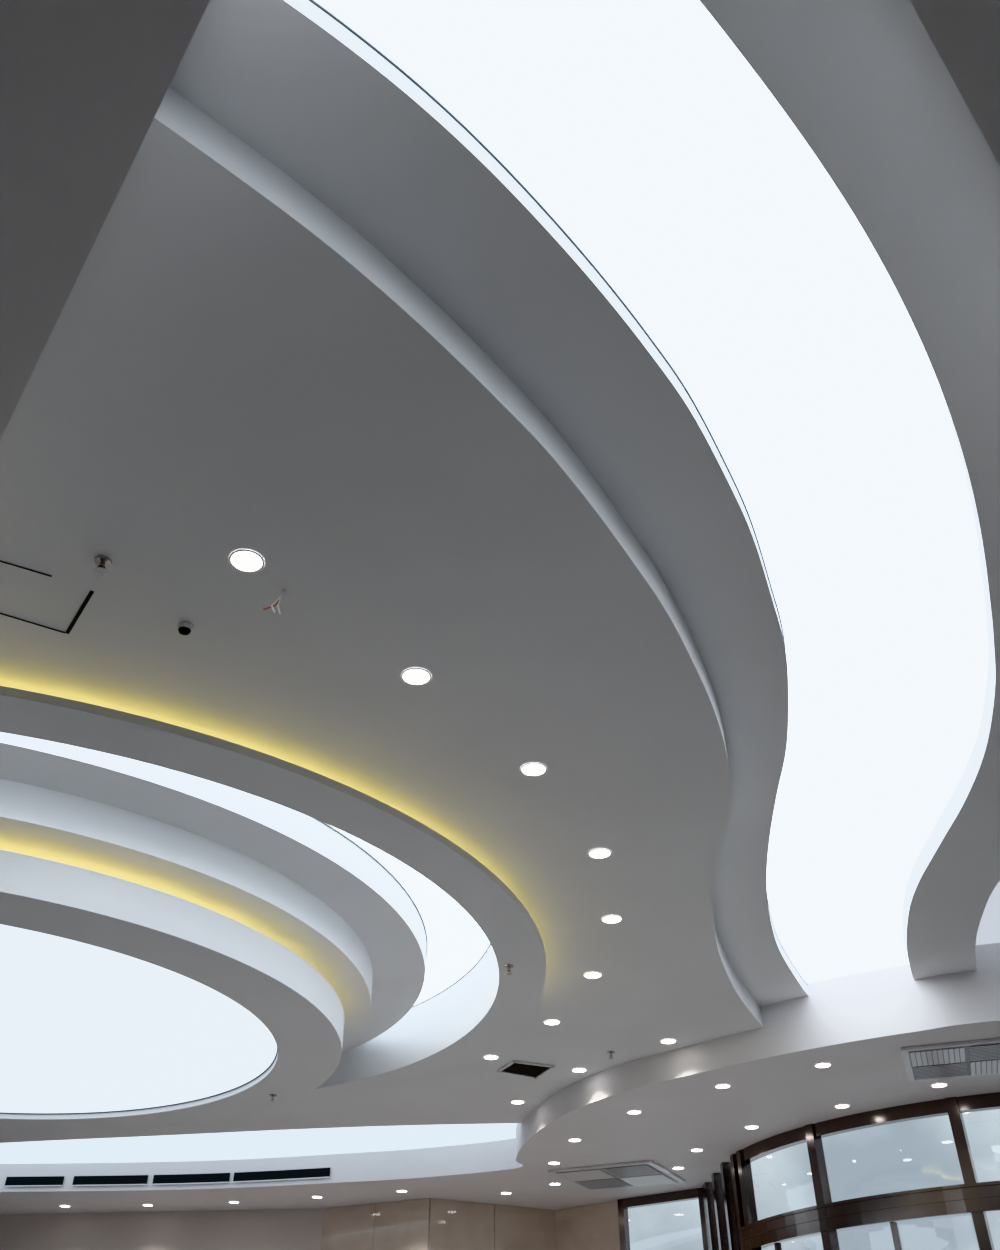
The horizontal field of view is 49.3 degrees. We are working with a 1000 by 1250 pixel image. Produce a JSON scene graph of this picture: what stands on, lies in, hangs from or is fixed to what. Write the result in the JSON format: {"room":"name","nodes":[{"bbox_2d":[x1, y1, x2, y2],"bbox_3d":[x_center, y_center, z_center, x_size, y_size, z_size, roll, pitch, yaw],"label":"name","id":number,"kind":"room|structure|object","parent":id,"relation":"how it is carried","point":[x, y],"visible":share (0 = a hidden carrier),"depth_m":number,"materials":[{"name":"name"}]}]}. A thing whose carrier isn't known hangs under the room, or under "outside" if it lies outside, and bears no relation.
{"room":"building lobby","nodes":[
{"label":"building lobby","id":0,"kind":"room"},
{"bbox_2d":[0,561,93,633],"bbox_3d":[-2.378,-0.168,5.344,0.770,0.004,0.706,0,-37,0],"label":"ceiling access panel","id":1,"kind":"object","parent":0,"point":[90,594],"depth_m":5.49,"materials":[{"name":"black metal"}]},
{"bbox_2d":[0,1208,323,1249],"bbox_3d":[-6.999,10.998,16.706,8.448,5.710,0.006,-4,-37,5],"label":"wall","id":2,"kind":"structure","parent":0,"point":[263,1229],"depth_m":17.47,"materials":[{"name":"paint"}]},
{"bbox_2d":[0,849,344,1131],"bbox_3d":[-4.976,3.445,9.661,7.136,0.400,7.136,0,-37,0],"label":"ring","id":3,"kind":"object","parent":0,"point":[303,1013],"depth_m":8.24,"materials":[{"name":"white paint"}]},
{"bbox_2d":[0,1049,277,1113],"bbox_3d":[-4.976,3.560,9.575,5.980,0.012,5.980,0,-37,0],"label":"trim","id":4,"kind":"structure","parent":3,"relation":"attached to","point":[277,1049],"depth_m":11.75,"materials":[{"name":"silver metal"}]},
{"bbox_2d":[0,778,372,1048],"bbox_3d":[-4.976,3.180,9.862,7.600,0.264,7.600,0,-37,0],"label":"ring","id":5,"kind":"object","parent":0,"point":[36,821],"depth_m":7.88,"materials":[{"name":"white paint"}]},
{"bbox_2d":[0,732,425,1051],"bbox_3d":[-4.976,2.973,10.019,8.576,0.256,8.576,0,-37,0],"label":"ring","id":6,"kind":"object","parent":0,"point":[296,845],"depth_m":8.01,"materials":[{"name":"white paint"}]},
{"bbox_2d":[269,1094,276,1102],"bbox_3d":[-2.312,4.815,11.083,0.080,0.066,0.080,0,-37,0],"label":"sprinkler","id":7,"kind":"object","parent":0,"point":[270,1095],"visible":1,"depth_m":11.08,"materials":[{"name":"silver metal"}]},
{"bbox_2d":[321,1198,429,1249],"bbox_3d":[-1.938,10.461,15.996,1.734,5.710,0.884,0,-37,0],"label":"wall","id":8,"kind":"structure","parent":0,"point":[398,1225],"depth_m":16.83,"materials":[{"name":"beige stone"}]},
{"bbox_2d":[0,87,762,1142],"bbox_3d":[-4.040,2.758,9.389,14.320,0.208,16.096,0,-37,0],"label":"ceiling","id":9,"kind":"structure","parent":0,"point":[229,365],"depth_m":5.34,"materials":[{"name":"paint"}]},
{"bbox_2d":[0,1123,516,1163],"bbox_3d":[-5.120,7.322,15.411,12.160,0.001,3.704,0,-37,0],"label":"ceiling light panel","id":10,"kind":"object","parent":9,"relation":"attached to","point":[315,1141],"visible":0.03,"depth_m":15.44,"materials":[{"name":"white"}]},
{"bbox_2d":[0,686,545,1103],"bbox_3d":[-4.216,2.739,9.443,9.216,0.624,9.216,0,-37,0],"label":"ring","id":11,"kind":"object","parent":9,"relation":"attached to","point":[487,1005],"depth_m":7.46,"materials":[{"name":"white paint"}]},
{"bbox_2d":[483,1055,498,1059],"bbox_3d":[-0.096,4.644,11.704,0.166,0.006,0.166,0,-37,0],"label":"recessed light","id":12,"kind":"object","parent":9,"relation":"in","point":[488,1057],"visible":1,"depth_m":11.70,"materials":[{"name":"white plastic"}]},
{"bbox_2d":[511,1100,524,1103],"bbox_3d":[0.216,5.787,13.216,0.166,0.006,0.166,0,-37,0],"label":"recessed light","id":13,"kind":"object","parent":9,"relation":"in","point":[515,1101],"visible":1,"depth_m":13.21,"materials":[{"name":"white plastic"}]},
{"bbox_2d":[520,762,546,775],"bbox_3d":[0.208,0.894,6.746,0.166,0.006,0.166,0,-37,0],"label":"recessed light","id":14,"kind":"object","parent":9,"relation":"in","point":[533,768],"visible":1,"depth_m":6.74,"materials":[{"name":"white plastic"}]},
{"bbox_2d":[588,848,610,858],"bbox_3d":[0.704,1.613,7.697,0.166,0.006,0.166,0,-37,0],"label":"recessed light","id":15,"kind":"object","parent":9,"relation":"in","point":[598,853],"visible":1,"depth_m":7.69,"materials":[{"name":"white plastic"}]},
{"bbox_2d":[169,0,808,1005],"bbox_3d":[0.535,0.817,7.108,5.069,0.136,10.477,0,-37,0],"label":"ceiling tray","id":16,"kind":"object","parent":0,"point":[286,78],"depth_m":4.32,"materials":[{"name":"white paint"}]},
{"bbox_2d":[309,0,807,984],"bbox_3d":[1.303,0.447,6.691,1.270,0.016,10.947,-16,-40,20],"label":"trim","id":17,"kind":"structure","parent":16,"relation":"attached to","point":[314,2],"depth_m":4.15,"materials":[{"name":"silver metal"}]},
{"bbox_2d":[315,0,987,983],"bbox_3d":[1.311,0.865,7.258,5.802,0.001,11.425,0,-37,0],"label":"ceiling light panel","id":18,"kind":"object","parent":16,"relation":"attached to","point":[641,128],"visible":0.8,"depth_m":4.66,"materials":[{"name":"white plastic"}]},
{"bbox_2d":[428,1198,555,1249],"bbox_3d":[-0.089,10.518,16.070,2.221,5.710,0.020,18,-41,-22],"label":"wall","id":19,"kind":"structure","parent":0,"point":[453,1225],"depth_m":16.90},
{"bbox_2d":[617,1188,707,1249],"bbox_3d":[2.439,10.004,15.392,1.535,5.710,0.120,-27,-45,31],"label":"window","id":20,"kind":"structure","parent":19,"relation":"in","point":[625,1204],"depth_m":16.42,"materials":[{"name":"brown metal"}]},
{"bbox_2d":[0,0,999,439],"bbox_3d":[0.000,-2.991,1.881,22.400,1.280,12.192,0,-37,0],"label":"ceiling","id":21,"kind":"structure","parent":0,"point":[83,83],"depth_m":2.94,"materials":[{"name":"white paint"}]},
{"bbox_2d":[4,1175,63,1186],"bbox_3d":[-6.984,8.338,16.350,0.885,0.152,0.016,-2,-37,2],"label":"ceiling vent","id":22,"kind":"object","parent":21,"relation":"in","point":[11,1180],"visible":1,"depth_m":16.36,"materials":[{"name":"metal"}]},
{"bbox_2d":[94,555,111,574],"bbox_3d":[-1.880,-0.278,5.145,0.080,0.066,0.080,0,-37,0],"label":"sprinkler","id":23,"kind":"object","parent":21,"relation":"attached to","point":[102,562],"visible":1,"depth_m":5.14,"materials":[{"name":"silver metal"}]},
{"bbox_2d":[72,1174,147,1185],"bbox_3d":[-5.827,8.297,16.296,1.137,0.152,0.021,-2,-37,3],"label":"ceiling vent","id":24,"kind":"object","parent":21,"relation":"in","point":[99,1179],"visible":1,"depth_m":16.30,"materials":[{"name":"metal"}]},
{"bbox_2d":[0,924,276,1112],"bbox_3d":[-4.976,3.554,9.579,5.984,0.001,5.984,0,-37,0],"label":"ceiling light panel","id":25,"kind":"object","parent":21,"relation":"attached to","point":[84,1027],"visible":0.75,"depth_m":9.65,"materials":[{"name":"white"}]},
{"bbox_2d":[177,621,192,634],"bbox_3d":[-1.608,0.025,5.558,0.080,0.050,0.080,0,-37,0],"label":"smoke detector","id":26,"kind":"object","parent":21,"relation":"attached to","point":[184,628],"visible":1,"depth_m":5.54,"materials":[{"name":"plastic"}]},
{"bbox_2d":[152,1171,229,1184],"bbox_3d":[-4.587,8.223,16.197,1.186,0.152,0.031,-5,-37,6],"label":"ceiling vent","id":27,"kind":"object","parent":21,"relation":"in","point":[215,1177],"visible":1,"depth_m":16.21,"materials":[{"name":"metal"}]},
{"bbox_2d":[229,549,263,572],"bbox_3d":[-1.200,-0.302,5.164,0.166,0.006,0.166,0,-37,0],"label":"recessed light","id":28,"kind":"object","parent":21,"relation":"in","point":[245,560],"visible":1,"depth_m":5.16,"materials":[{"name":"white plastic"}]},
{"bbox_2d":[263,589,285,614],"bbox_3d":[-1.099,-0.111,5.299,0.098,0.153,0.012,0,-37,0],"label":"hanging cable","id":29,"kind":"object","parent":21,"relation":"hanging from","point":[278,600],"visible":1,"depth_m":5.28,"materials":[{"name":"white plastic"}]},
{"bbox_2d":[233,1166,329,1182],"bbox_3d":[-3.203,8.056,15.977,1.518,0.152,0.030,-9,-38,11],"label":"ceiling vent","id":30,"kind":"object","parent":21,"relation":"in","point":[317,1172],"visible":1,"depth_m":15.99,"materials":[{"name":"metal"}]},
{"bbox_2d":[316,819,427,957],"bbox_3d":[-4.976,2.877,10.091,8.608,0.016,8.608,0,-37,0],"label":"trim","id":31,"kind":"structure","parent":21,"relation":"attached to","point":[329,826],"depth_m":8.97,"materials":[{"name":"silver metal"}]},
{"bbox_2d":[330,825,489,1004],"bbox_3d":[-4.216,2.509,9.617,8.416,0.001,8.416,0,-37,0],"label":"ceiling light panel","id":32,"kind":"object","parent":21,"relation":"attached to","point":[456,942],"visible":0.07,"depth_m":9.99,"materials":[{"name":"white plastic"}]},
{"bbox_2d":[401,668,431,684],"bbox_3d":[-0.456,0.281,5.936,0.166,0.006,0.166,0,-37,0],"label":"recessed light","id":33,"kind":"object","parent":21,"relation":"in","point":[413,676],"visible":1,"depth_m":5.93,"materials":[{"name":"white plastic"}]},
{"bbox_2d":[413,944,489,1006],"bbox_3d":[-4.216,2.515,9.612,8.412,0.012,8.412,0,-37,0],"label":"trim","id":34,"kind":"structure","parent":21,"relation":"attached to","point":[489,944],"depth_m":11.05,"materials":[{"name":"silver metal"}]},
{"bbox_2d":[504,964,512,974],"bbox_3d":[0.072,2.856,9.024,0.080,0.066,0.080,0,-37,0],"label":"sprinkler","id":35,"kind":"object","parent":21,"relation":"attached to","point":[508,967],"visible":1,"depth_m":9.02,"materials":[{"name":"silver metal"}]},
{"bbox_2d":[497,1060,554,1078],"bbox_3d":[0.280,4.919,12.054,0.531,0.020,0.515,15,-40,-19],"label":"ceiling vent","id":36,"kind":"object","parent":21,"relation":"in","point":[519,1068],"visible":1,"depth_m":12.01,"materials":[{"name":"metal"}]},
{"bbox_2d":[544,1019,559,1024],"bbox_3d":[0.512,3.915,10.740,0.166,0.006,0.166,0,-37,0],"label":"recessed light","id":37,"kind":"object","parent":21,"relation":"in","point":[551,1021],"visible":1,"depth_m":10.74,"materials":[{"name":"white plastic"}]},
{"bbox_2d":[572,1068,586,1071],"bbox_3d":[0.880,4.943,12.099,0.166,0.006,0.166,0,-37,0],"label":"recessed light","id":38,"kind":"object","parent":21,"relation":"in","point":[574,1069],"visible":1,"depth_m":12.10,"materials":[{"name":"white plastic"}]},
{"bbox_2d":[584,972,601,978],"bbox_3d":[0.824,3.109,9.675,0.166,0.006,0.166,0,-37,0],"label":"recessed light","id":39,"kind":"object","parent":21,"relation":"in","point":[592,975],"visible":1,"depth_m":9.67,"materials":[{"name":"white plastic"}]},
{"bbox_2d":[607,1051,614,1058],"bbox_3d":[1.176,4.553,11.532,0.080,0.066,0.080,0,-37,0],"label":"sprinkler","id":40,"kind":"object","parent":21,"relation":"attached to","point":[608,1052],"visible":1,"depth_m":11.53,"materials":[{"name":"silver metal"}]},
{"bbox_2d":[601,915,621,922],"bbox_3d":[0.888,2.337,8.654,0.166,0.006,0.166,0,-37,0],"label":"recessed light","id":41,"kind":"object","parent":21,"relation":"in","point":[609,918],"visible":1,"depth_m":8.65,"materials":[{"name":"white plastic"}]},
{"bbox_2d":[660,1039,675,1043],"bbox_3d":[1.736,4.296,11.244,0.166,0.006,0.166,0,-37,0],"label":"recessed light","id":42,"kind":"object","parent":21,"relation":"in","point":[664,1041],"visible":1,"depth_m":11.24,"materials":[{"name":"white plastic"}]},
{"bbox_2d":[815,1063,830,1067],"bbox_3d":[3.236,4.414,10.922,0.166,0.006,0.166,0,-37,0],"label":"recessed light","id":43,"kind":"object","parent":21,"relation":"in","point":[819,1065],"visible":1,"depth_m":10.91,"materials":[{"name":"white plastic"}]},
{"bbox_2d":[931,1083,946,1087],"bbox_3d":[4.643,4.866,11.520,0.166,0.006,0.166,0,-37,0],"label":"recessed light","id":44,"kind":"object","parent":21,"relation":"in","point":[937,1085],"visible":1,"depth_m":11.51,"materials":[{"name":"white plastic"}]},
{"bbox_2d":[976,881,999,944],"bbox_3d":[7.480,2.231,9.196,7.280,0.001,5.840,0,-37,0],"label":"ceiling light panel","id":45,"kind":"object","parent":21,"relation":"attached to","point":[988,932],"visible":0.02,"depth_m":9.77,"materials":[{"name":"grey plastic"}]},
{"bbox_2d":[0,943,999,1213],"bbox_3d":[0.000,5.971,13.890,22.400,1.088,11.440,0,-37,0],"label":"ceiling canopy","id":46,"kind":"object","parent":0,"point":[859,1024],"depth_m":12.65,"materials":[{"name":"white paint"}]},
{"bbox_2d":[568,1139,580,1141],"bbox_3d":[0.930,6.413,13.565,0.166,0.006,0.166,0,-37,0],"label":"recessed light","id":47,"kind":"object","parent":46,"relation":"in","point":[570,1140],"visible":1,"depth_m":13.57,"materials":[{"name":"white plastic"}]},
{"bbox_2d":[548,1160,685,1190],"bbox_3d":[1.657,7.740,15.287,1.500,0.040,1.500,-16,-40,20],"label":"air diffuser","id":48,"kind":"object","parent":46,"relation":"attached to","point":[641,1173],"depth_m":15.16,"materials":[{"name":"white metal"}]},
{"bbox_2d":[627,1110,640,1113],"bbox_3d":[1.532,5.564,12.443,0.166,0.006,0.166,0,-37,0],"label":"recessed light","id":49,"kind":"object","parent":46,"relation":"in","point":[632,1111],"visible":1,"depth_m":12.44,"materials":[{"name":"white plastic"}]},
{"bbox_2d":[690,1149,702,1151],"bbox_3d":[2.533,6.757,14.021,0.166,0.006,0.166,0,-37,0],"label":"recessed light","id":50,"kind":"object","parent":46,"relation":"in","point":[692,1150],"visible":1,"depth_m":14.02,"materials":[{"name":"white plastic"}]},
{"bbox_2d":[715,1084,730,1088],"bbox_3d":[2.361,4.890,11.552,0.166,0.006,0.166,0,-37,0],"label":"recessed light","id":51,"kind":"object","parent":46,"relation":"in","point":[720,1086],"visible":1,"depth_m":11.55,"materials":[{"name":"white plastic"}]},
{"bbox_2d":[745,1126,758,1128],"bbox_3d":[3.010,6.003,13.023,0.166,0.006,0.166,0,-37,0],"label":"recessed light","id":52,"kind":"object","parent":46,"relation":"in","point":[746,1127],"visible":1,"depth_m":13.02,"materials":[{"name":"white plastic"}]},
{"bbox_2d":[835,1104,849,1107],"bbox_3d":[3.838,5.399,12.225,0.166,0.006,0.166,0,-37,0],"label":"recessed light","id":53,"kind":"object","parent":46,"relation":"in","point":[840,1105],"visible":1,"depth_m":12.22,"materials":[{"name":"white plastic"}]},
{"bbox_2d":[901,1038,999,1081],"bbox_3d":[4.604,4.279,10.710,1.200,0.040,1.200,-12,-39,16],"label":"air diffuser","id":54,"kind":"object","parent":46,"relation":"attached to","point":[974,1058],"depth_m":10.65,"materials":[{"name":"white metal"}]},
{"bbox_2d":[555,1201,619,1249],"bbox_3d":[1.362,10.566,16.135,0.981,5.710,0.912,0,-37,0],"label":"wall","id":55,"kind":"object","parent":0,"point":[594,1226],"depth_m":16.99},
{"bbox_2d":[699,0,999,979],"bbox_3d":[4.400,-0.406,5.518,13.600,0.232,14.712,0,-37,0],"label":"ceiling border","id":56,"kind":"structure","parent":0,"point":[865,84],"depth_m":3.93,"materials":[{"name":"white paint"}]},
{"label":"floor","id":57,"kind":"structure","parent":0,"visible":0},
{"bbox_2d":[702,1162,740,1249],"bbox_3d":[3.037,9.097,14.191,0.140,5.710,1.876,0,-37,-1],"label":"column","id":58,"kind":"structure","parent":57,"relation":"on","point":[721,1224],"depth_m":14.81,"materials":[{"name":"brown metal"}]},
{"bbox_2d":[730,1092,999,1249],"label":"window","id":59,"kind":"structure","parent":57,"relation":"on","point":[974,1197],"depth_m":12.17,"materials":[{"name":"brown metal"}]}
]}

